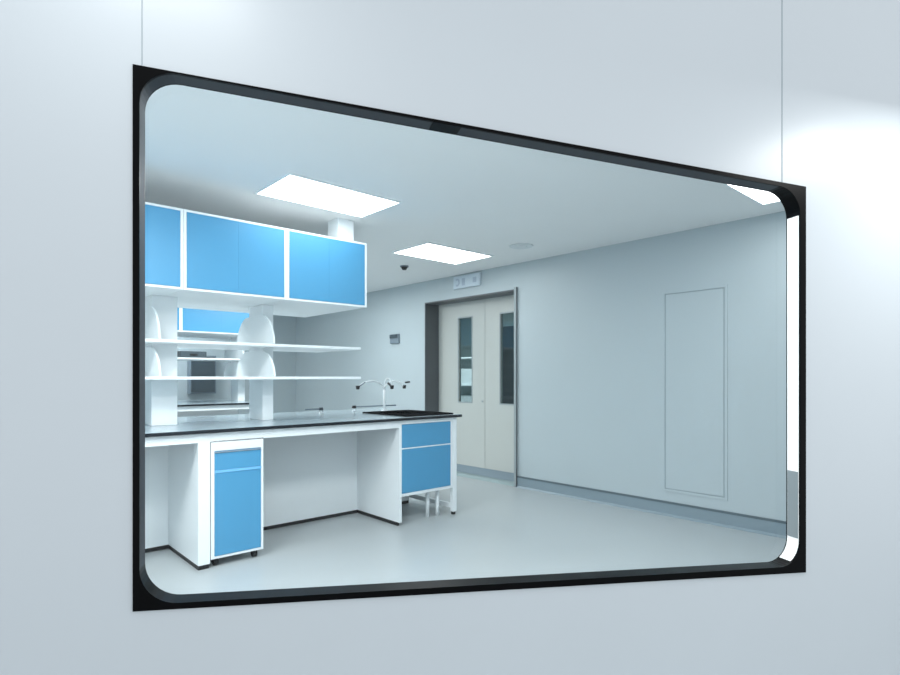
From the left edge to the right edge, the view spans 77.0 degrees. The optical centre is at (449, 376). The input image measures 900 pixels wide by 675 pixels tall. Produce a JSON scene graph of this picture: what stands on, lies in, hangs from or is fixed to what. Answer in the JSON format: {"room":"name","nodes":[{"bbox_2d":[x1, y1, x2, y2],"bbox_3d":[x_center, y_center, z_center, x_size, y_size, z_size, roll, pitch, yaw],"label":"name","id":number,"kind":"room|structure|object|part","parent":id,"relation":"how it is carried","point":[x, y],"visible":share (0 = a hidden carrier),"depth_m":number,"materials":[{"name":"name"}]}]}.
{"room":"laboratory corridor","nodes":[
{"label":"laboratory corridor","id":0,"kind":"room"},
{"bbox_2d":[177,315,295,413],"bbox_3d":[-5.746,-0.020,7.815,7.988,2.740,0.103,0,0,-42],"label":"wall","id":1,"kind":"structure","parent":0,"point":[284,327],"depth_m":10.14,"materials":[{"name":"white paint"}]},
{"bbox_2d":[187,356,215,393],"bbox_3d":[-4.036,-0.040,9.209,0.420,0.620,0.130,0,0,-42],"label":"box","id":2,"kind":"object","parent":1,"relation":"attached to","point":[194,368],"visible":0.74,"depth_m":9.14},
{"bbox_2d":[0,0,899,674],"bbox_3d":[0.028,-0.020,1.424,8.670,2.740,0.042,0,0,-16],"label":"wall","id":3,"kind":"structure","parent":0,"point":[698,83],"depth_m":1.40,"materials":[{"name":"metal"}]},
{"bbox_2d":[133,64,805,611],"bbox_3d":[0.192,-0.038,1.470,1.830,1.269,0.050,0,0,-16],"label":"window","id":4,"kind":"structure","parent":3,"relation":"in","point":[147,596],"depth_m":1.43,"materials":[{"name":"black glass"}]},
{"bbox_2d":[782,0,782,181],"bbox_3d":[0.984,-0.932,1.677,0.003,0.716,0.001,0,0,-16],"label":"trim","id":5,"kind":"structure","parent":3,"relation":"attached to","point":[782,0],"depth_m":1.68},
{"bbox_2d":[145,85,784,292],"bbox_3d":[-2.205,-1.340,3.905,7.788,0.100,10.451,0,0,-42],"label":"ceiling","id":6,"kind":"structure","parent":0,"point":[207,151],"depth_m":3.81,"materials":[{"name":"white paint"}]},
{"bbox_2d":[254,172,401,217],"bbox_3d":[-0.861,-1.284,4.057,0.890,0.012,0.530,0,0,-42],"label":"recessed light","id":7,"kind":"object","parent":6,"relation":"in","point":[290,187],"visible":1,"depth_m":4.02,"materials":[{"name":"white plastic"}]},
{"bbox_2d":[328,218,353,240],"bbox_3d":[-0.904,-1.192,4.686,0.150,0.195,0.160,0,0,-42],"label":"duct","id":8,"kind":"object","parent":6,"relation":"attached to","point":[340,228],"visible":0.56,"depth_m":4.63,"materials":[{"name":"white laminate"}]},
{"bbox_2d":[400,265,408,269],"bbox_3d":[-0.531,-1.268,6.575,0.099,0.045,0.099,0,0,-42],"label":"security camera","id":9,"kind":"object","parent":6,"relation":"attached to","point":[404,267],"visible":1,"depth_m":6.55,"materials":[{"name":"black plastic"}]},
{"bbox_2d":[392,242,492,264],"bbox_3d":[-0.071,-1.284,5.919,0.900,0.012,0.590,0,0,-42],"label":"recessed light","id":10,"kind":"object","parent":6,"relation":"in","point":[428,250],"visible":1,"depth_m":5.88,"materials":[{"name":"white laminate"}]},
{"bbox_2d":[509,243,532,248],"bbox_3d":[0.701,-1.283,5.572,0.240,0.014,0.240,0,0,-42],"label":"ceiling vent","id":11,"kind":"object","parent":6,"relation":"in","point":[517,245],"visible":1,"depth_m":5.53,"materials":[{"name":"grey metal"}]},
{"bbox_2d":[722,183,779,204],"bbox_3d":[2.197,-1.284,3.720,0.850,0.012,0.565,0,0,-42],"label":"recessed light","id":12,"kind":"object","parent":6,"relation":"in","point":[761,197],"visible":0.24,"depth_m":3.98,"materials":[{"name":"white laminate"}]},
{"bbox_2d":[145,476,785,593],"bbox_3d":[-2.205,1.300,3.905,7.788,0.100,10.451,0,0,-42],"label":"floor","id":13,"kind":"structure","parent":0,"point":[495,529],"depth_m":4.13,"materials":[{"name":"grey plastic"}]},
{"bbox_2d":[177,404,248,416],"bbox_3d":[-4.106,0.807,7.142,3.060,0.885,1.280,0,0,-42],"label":"lab bench","id":14,"kind":"object","parent":13,"relation":"on","point":[187,411],"visible":0.06,"depth_m":7.56,"materials":[{"name":"white laminate"}]},
{"bbox_3d":[-4.150,0.792,7.122,2.968,0.855,0.030,0,0,-42],"label":"knee panel","id":15,"kind":"part","parent":14,"relation":"part of","materials":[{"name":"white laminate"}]},
{"bbox_2d":[177,399,248,406],"bbox_3d":[-4.124,0.353,7.146,3.080,0.024,1.370,0,0,-42],"label":"countertop","id":16,"kind":"structure","parent":14,"relation":"on","point":[180,403],"depth_m":7.57,"materials":[{"name":"black"}]},
{"bbox_2d":[177,337,244,400],"bbox_3d":[-3.847,-0.115,7.377,2.400,0.911,0.740,0,0,-42],"label":"rack","id":17,"kind":"object","parent":16,"relation":"on","point":[237,385],"visible":0.17,"depth_m":8.02,"materials":[{"name":"white laminate"}]},
{"bbox_2d":[177,308,180,331],"bbox_3d":[-4.092,-0.833,7.148,0.990,0.525,1.054,0,0,-42],"label":"wall cabinet","id":18,"kind":"object","parent":17,"relation":"on","point":[178,309],"visible":0.06,"depth_m":7.08,"materials":[{"name":"white laminate"}]},
{"bbox_3d":[-3.568,-0.833,6.924,0.475,0.493,0.020,0,0,-42],"label":"door","id":19,"kind":"part","parent":18,"relation":"part of","materials":[{"name":"blue laminate"}]},
{"bbox_2d":[177,351,206,357],"bbox_3d":[-3.433,-0.294,7.494,0.330,0.085,0.262,0,0,-42],"label":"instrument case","id":20,"kind":"object","parent":17,"relation":"on","point":[188,354],"visible":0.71,"depth_m":7.39,"materials":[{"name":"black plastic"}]},
{"bbox_2d":[177,357,239,361],"bbox_3d":[-3.847,-0.240,7.377,2.400,0.021,0.740,0,0,-42],"label":"shelf","id":21,"kind":"object","parent":17,"relation":"attached to","point":[232,359],"depth_m":7.65,"materials":[{"name":"white laminate"}]},
{"bbox_2d":[177,308,248,338],"bbox_3d":[-3.355,-0.833,7.815,0.993,0.525,1.054,0,0,-42],"label":"wall cabinet","id":22,"kind":"object","parent":17,"relation":"on","point":[195,323],"visible":0.37,"depth_m":7.39,"materials":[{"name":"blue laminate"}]},
{"bbox_3d":[-3.185,-0.833,7.272,0.476,0.493,0.020,0,0,-42],"label":"door","id":23,"kind":"part","parent":22,"relation":"part of","materials":[{"name":"blue laminate"}]},
{"bbox_3d":[-3.010,-0.577,7.433,0.957,0.014,0.020,0,0,-42],"label":"rail","id":24,"kind":"part","parent":22,"relation":"part of","materials":[{"name":"white laminate"}]},
{"bbox_3d":[-2.832,-0.833,7.592,0.476,0.493,0.020,0,0,-42],"label":"door","id":25,"kind":"part","parent":22,"relation":"part of","materials":[{"name":"blue laminate"}]},
{"bbox_3d":[-3.039,-0.115,8.108,0.100,0.911,0.260,0,0,-42],"label":"post","id":26,"kind":"part","parent":17,"relation":"part of","materials":[{"name":"white metal"}]},
{"bbox_2d":[210,437,262,564],"bbox_3d":[-1.611,0.835,4.018,0.355,0.830,0.560,0,0,-42],"label":"base cabinet","id":27,"kind":"object","parent":13,"relation":"on","point":[236,466],"visible":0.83,"depth_m":3.81,"materials":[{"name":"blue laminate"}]},
{"bbox_3d":[-1.433,0.552,3.825,0.313,0.124,0.021,0,0,-42],"label":"drawer","id":28,"kind":"part","parent":27,"relation":"part of","materials":[{"name":"blue laminate"}]},
{"bbox_3d":[-1.432,0.624,3.824,0.313,0.017,0.025,0,0,-42],"label":"finger rail","id":29,"kind":"part","parent":27,"relation":"part of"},
{"bbox_3d":[-1.433,0.905,3.825,0.313,0.545,0.021,0,0,-42],"label":"door","id":30,"kind":"part","parent":27,"relation":"part of","materials":[{"name":"blue laminate"}]},
{"bbox_3d":[-1.435,0.457,3.827,0.317,0.058,0.020,0,0,-42],"label":"rail","id":31,"kind":"part","parent":27,"relation":"part of","materials":[{"name":"white laminate"}]},
{"bbox_3d":[-1.435,1.188,3.827,0.317,0.015,0.020,0,0,-42],"label":"rail","id":32,"kind":"part","parent":27,"relation":"part of","materials":[{"name":"white laminate"}]},
{"bbox_3d":[-1.431,0.497,3.823,0.313,0.010,0.028,0,0,-42],"label":"drawer pull","id":33,"kind":"part","parent":27,"relation":"part of","materials":[{"name":"silver metal"}]},
{"bbox_2d":[145,421,408,570],"bbox_3d":[-1.831,0.807,4.319,3.843,0.885,1.280,0,0,-42],"label":"lab bench","id":34,"kind":"object","parent":13,"relation":"on","point":[310,473],"visible":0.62,"depth_m":4.15,"materials":[{"name":"white laminate"}]},
{"bbox_3d":[-1.808,0.823,3.907,0.075,0.795,0.640,0,0,-42],"label":"panel","id":35,"kind":"part","parent":34,"relation":"part of","materials":[{"name":"white laminate"}]},
{"bbox_2d":[145,408,461,437],"bbox_3d":[-1.814,0.353,4.354,3.955,0.024,1.370,0,0,-42],"label":"countertop","id":36,"kind":"structure","parent":34,"relation":"on","point":[190,425],"depth_m":4.43,"materials":[{"name":"black"}]},
{"bbox_2d":[145,295,360,425],"bbox_3d":[-2.099,-0.115,4.076,2.960,0.911,0.740,0,0,-42],"label":"rack","id":37,"kind":"object","parent":36,"relation":"on","point":[256,335],"visible":0.85,"depth_m":4.04,"materials":[{"name":"white laminate"}]},
{"bbox_3d":[-2.095,-0.115,4.079,0.170,0.911,0.260,0,0,-42],"label":"post","id":38,"kind":"part","parent":37,"relation":"part of","materials":[{"name":"white laminate"}]},
{"bbox_2d":[145,202,182,296],"bbox_3d":[-2.363,-0.833,3.830,0.738,0.525,1.054,0,0,-42],"label":"wall cabinet","id":39,"kind":"object","parent":37,"relation":"on","point":[163,224],"visible":0.22,"depth_m":3.61,"materials":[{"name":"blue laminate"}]},
{"bbox_3d":[-2.017,-1.088,3.448,0.702,0.014,0.020,0,0,-42],"label":"rail","id":40,"kind":"part","parent":39,"relation":"part of","materials":[{"name":"white metal"}]},
{"bbox_3d":[-2.017,-0.577,3.448,0.702,0.014,0.020,0,0,-42],"label":"rail","id":41,"kind":"part","parent":39,"relation":"part of","materials":[{"name":"white metal"}]},
{"bbox_2d":[166,209,286,311],"bbox_3d":[-1.822,-0.833,4.320,0.718,0.525,1.054,0,0,-42],"label":"wall cabinet","id":42,"kind":"object","parent":37,"relation":"on","point":[230,264],"visible":0.79,"depth_m":3.95,"materials":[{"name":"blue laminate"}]},
{"bbox_3d":[-1.601,-0.833,3.823,0.339,0.493,0.020,0,0,-42],"label":"door","id":43,"kind":"part","parent":42,"relation":"part of","materials":[{"name":"blue laminate"}]},
{"bbox_3d":[-1.476,-1.088,3.938,0.682,0.014,0.020,0,0,-42],"label":"rail","id":44,"kind":"part","parent":42,"relation":"part of","materials":[{"name":"white laminate"}]},
{"bbox_3d":[-1.476,-0.577,3.938,0.682,0.014,0.020,0,0,-42],"label":"rail","id":45,"kind":"part","parent":42,"relation":"part of","materials":[{"name":"white laminate"}]},
{"bbox_3d":[-1.349,-0.833,4.050,0.339,0.493,0.020,0,0,-42],"label":"door","id":46,"kind":"part","parent":42,"relation":"part of","materials":[{"name":"blue laminate"}]},
{"bbox_2d":[145,377,360,379],"bbox_3d":[-2.099,0.007,4.076,2.960,0.021,0.740,0,0,-42],"label":"shelf","id":47,"kind":"object","parent":37,"relation":"attached to","point":[146,378],"depth_m":4.08,"materials":[{"name":"white laminate"}]},
{"bbox_2d":[145,338,360,352],"bbox_3d":[-2.099,-0.240,4.076,2.960,0.021,0.740,0,0,-42],"label":"shelf","id":48,"kind":"object","parent":37,"relation":"attached to","point":[270,346],"depth_m":4.28,"materials":[{"name":"white laminate"}]},
{"bbox_3d":[-1.532,-0.115,4.589,0.090,0.911,0.260,0,0,-42],"label":"post","id":49,"kind":"part","parent":37,"relation":"part of","materials":[{"name":"white laminate"}]},
{"bbox_2d":[233,229,366,316],"bbox_3d":[-1.295,-0.833,4.797,0.700,0.525,1.054,0,0,-42],"label":"wall cabinet","id":50,"kind":"object","parent":37,"relation":"on","point":[326,274],"visible":0.77,"depth_m":4.42,"materials":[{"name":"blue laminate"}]},
{"bbox_3d":[-1.070,-0.833,4.303,0.330,0.493,0.020,0,0,-42],"label":"door","id":51,"kind":"part","parent":50,"relation":"part of","materials":[{"name":"blue laminate"}]},
{"bbox_3d":[-0.949,-1.088,4.415,0.664,0.014,0.020,0,0,-42],"label":"rail","id":52,"kind":"part","parent":50,"relation":"part of","materials":[{"name":"white laminate"}]},
{"bbox_3d":[-0.949,-0.577,4.415,0.664,0.014,0.020,0,0,-42],"label":"rail","id":53,"kind":"part","parent":50,"relation":"part of","materials":[{"name":"white laminate"}]},
{"bbox_3d":[-0.826,-0.833,4.525,0.330,0.493,0.020,0,0,-42],"label":"door","id":54,"kind":"part","parent":50,"relation":"part of","materials":[{"name":"blue laminate"}]},
{"bbox_2d":[305,407,322,413],"bbox_3d":[-1.249,0.312,5.209,0.181,0.058,0.043,0,0,-42],"label":"tap","id":55,"kind":"object","parent":36,"relation":"on","point":[319,408],"visible":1,"depth_m":5.24,"materials":[{"name":"grey metal"}]},
{"bbox_2d":[352,405,395,410],"bbox_3d":[-0.773,0.312,5.772,0.522,0.058,0.043,0,0,-42],"label":"tap","id":56,"kind":"object","parent":36,"relation":"on","point":[353,406],"visible":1,"depth_m":5.73,"materials":[{"name":"grey metal"}]},
{"bbox_3d":[-0.760,0.295,5.774,0.500,0.015,0.013,0,0,-40],"label":"lever","id":57,"kind":"part","parent":56,"relation":"part of","materials":[{"name":"silver metal"}]},
{"bbox_2d":[356,378,409,410],"bbox_3d":[-0.642,0.172,5.617,0.652,0.337,0.113,0,0,-42],"label":"faucet","id":58,"kind":"object","parent":36,"relation":"on","point":[390,381],"visible":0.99,"depth_m":5.63,"materials":[{"name":"white metal"}]},
{"bbox_2d":[363,410,452,423],"bbox_3d":[-0.397,0.449,5.273,0.550,0.240,0.670,0,0,-42],"label":"sink","id":59,"kind":"object","parent":36,"relation":"in","point":[404,413],"visible":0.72,"depth_m":5.25,"materials":[{"name":"plastic"}]},
{"bbox_2d":[384,411,416,423],"bbox_3d":[-0.459,0.455,5.304,0.392,0.228,0.432,0,0,-42],"label":"basin","id":60,"kind":"object","parent":59,"relation":"in","point":[387,412],"depth_m":5.50,"materials":[{"name":"black"}]},
{"bbox_2d":[357,418,452,525],"bbox_3d":[-0.413,0.807,5.168,0.605,0.885,0.643,0,0,-42],"label":"base cabinet","id":61,"kind":"object","parent":13,"relation":"on","point":[393,464],"visible":0.89,"depth_m":4.93,"materials":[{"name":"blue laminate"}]},
{"bbox_3d":[-0.637,0.792,4.980,0.022,0.855,0.622,0,0,-42],"label":"panel","id":62,"kind":"part","parent":61,"relation":"part of","materials":[{"name":"white laminate"}]},
{"bbox_3d":[-0.206,0.382,4.939,0.553,0.033,0.018,0,0,-42],"label":"rail","id":63,"kind":"part","parent":61,"relation":"part of","materials":[{"name":"white laminate"}]},
{"bbox_3d":[-0.205,0.604,4.938,0.553,0.009,0.020,0,0,-42],"label":"rail","id":64,"kind":"part","parent":61,"relation":"part of","materials":[{"name":"white laminate"}]},
{"bbox_3d":[-0.204,0.499,4.937,0.549,0.198,0.019,0,0,-42],"label":"drawer","id":65,"kind":"part","parent":61,"relation":"part of","materials":[{"name":"blue laminate"}]},
{"bbox_3d":[-0.204,0.794,4.937,0.549,0.371,0.019,0,0,-42],"label":"door","id":66,"kind":"part","parent":61,"relation":"part of","materials":[{"name":"blue laminate"}]},
{"bbox_3d":[-0.206,0.994,4.939,0.553,0.023,0.018,0,0,-42],"label":"rail","id":67,"kind":"part","parent":61,"relation":"part of","materials":[{"name":"white laminate"}]},
{"bbox_2d":[425,492,428,516],"bbox_3d":[-0.202,1.127,5.065,0.036,0.245,0.036,0,0,-42],"label":"drain pipe","id":68,"kind":"object","parent":61,"relation":"attached to","point":[426,493],"visible":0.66,"depth_m":5.05,"materials":[{"name":"white plastic"}]},
{"bbox_2d":[435,490,438,515],"bbox_3d":[-0.115,1.127,5.117,0.036,0.245,0.036,0,0,-42],"label":"drain pipe","id":69,"kind":"object","parent":61,"relation":"attached to","point":[437,491],"visible":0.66,"depth_m":5.10,"materials":[{"name":"white plastic"}]},
{"bbox_2d":[409,417,456,513],"bbox_3d":[-0.586,0.807,5.433,0.605,0.885,1.260,0,0,-42],"label":"frame","id":70,"kind":"object","parent":13,"relation":"on","point":[452,504],"visible":0.4,"depth_m":5.16,"materials":[{"name":"white metal"}]},
{"bbox_3d":[-0.378,1.175,5.620,0.036,0.040,1.180,0,0,-42],"label":"floor rail","id":71,"kind":"part","parent":70,"relation":"part of","materials":[{"name":"white metal"}]},
{"bbox_2d":[457,471,513,485],"bbox_3d":[0.617,1.300,8.653,2.270,0.100,5.200,0,0,-42],"label":"floor","id":72,"kind":"structure","parent":0,"point":[462,474],"depth_m":7.13,"materials":[{"name":"grey"}]},
{"bbox_2d":[461,357,471,385],"bbox_3d":[0.261,0.300,9.545,0.430,1.900,0.880,0,0,-42],"label":"storage rack","id":73,"kind":"object","parent":72,"relation":"on","point":[462,358],"visible":0.02,"depth_m":9.26,"materials":[{"name":"metal"}]},
{"bbox_2d":[461,369,471,384],"bbox_3d":[0.261,-0.006,9.545,0.300,0.260,0.600,0,0,-42],"label":"carton","id":74,"kind":"object","parent":73,"relation":"on","point":[466,374],"visible":0.36,"depth_m":9.31,"materials":[{"name":"white cardboard"}]},
{"bbox_2d":[461,395,471,401],"bbox_3d":[0.261,0.444,9.545,0.300,0.260,0.680,0,0,-42],"label":"carton","id":75,"kind":"object","parent":73,"relation":"on","point":[464,398],"visible":0.07,"depth_m":9.33,"materials":[{"name":"white cardboard"}]},
{"bbox_2d":[461,357,471,359],"bbox_3d":[0.261,-0.312,9.545,0.420,0.025,0.880,0,0,-42],"label":"shelf","id":76,"kind":"object","parent":73,"relation":"attached to","point":[462,358],"depth_m":9.28,"materials":[{"name":"white laminate"}]},
{"bbox_2d":[503,326,513,403],"bbox_3d":[0.924,0.280,7.818,0.435,1.940,0.850,0,0,-42],"label":"tall cabinet","id":77,"kind":"object","parent":72,"relation":"on","point":[508,331],"visible":0.09,"depth_m":7.67,"materials":[{"name":"metal"}]},
{"bbox_2d":[461,313,513,394],"bbox_3d":[0.654,-0.050,8.686,2.370,2.800,5.400,0,0,-42],"label":"wall","id":78,"kind":"structure","parent":0,"point":[508,319],"depth_m":10.66,"materials":[{"name":"grey paint"}]},
{"bbox_2d":[296,211,785,520],"bbox_3d":[0.874,-0.020,6.491,0.250,2.740,10.751,0,0,-42],"label":"wall","id":79,"kind":"structure","parent":0,"point":[590,320],"depth_m":5.57,"materials":[{"name":"white paint"}]},
{"bbox_2d":[389,334,399,343],"bbox_3d":[-0.796,-0.547,8.116,0.045,0.135,0.200,0,0,-42],"label":"wall control","id":80,"kind":"object","parent":79,"relation":"attached to","point":[394,338],"visible":1,"depth_m":8.10,"materials":[{"name":"grey plastic"}]},
{"bbox_2d":[453,272,480,289],"bbox_3d":[0.209,-1.188,7.016,0.032,0.155,0.470,0,0,-42],"label":"door sign","id":81,"kind":"object","parent":79,"relation":"attached to","point":[470,280],"visible":1,"depth_m":6.99,"materials":[{"name":"plastic"}]},
{"bbox_2d":[425,287,517,486],"bbox_3d":[0.309,0.115,7.115,0.302,2.270,1.652,0,0,-42],"label":"door","id":82,"kind":"structure","parent":79,"relation":"in","point":[487,428],"depth_m":7.20,"materials":[{"name":"grey metal"}]},
{"bbox_3d":[0.299,0.124,7.112,0.239,2.252,1.642,0,0,-42],"label":"frame","id":83,"kind":"part","parent":82,"relation":"part of","materials":[{"name":"grey metal"}]},
{"bbox_3d":[0.398,1.200,7.210,0.041,0.100,1.596,0,0,-42],"label":"kick rail","id":84,"kind":"part","parent":82,"relation":"part of","materials":[{"name":"grey metal"}]},
{"bbox_2d":[516,476,785,538],"bbox_3d":[2.459,1.194,4.533,0.030,0.112,5.081,0,0,-42],"label":"baseboard","id":85,"kind":"structure","parent":79,"relation":"attached to","point":[763,527],"depth_m":5.11,"materials":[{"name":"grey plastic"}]},
{"bbox_2d":[662,284,727,500],"bbox_3d":[2.120,0.130,4.925,0.007,1.804,0.569,0,0,-42],"label":"access panel","id":86,"kind":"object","parent":79,"relation":"in","point":[694,320],"depth_m":4.92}
]}

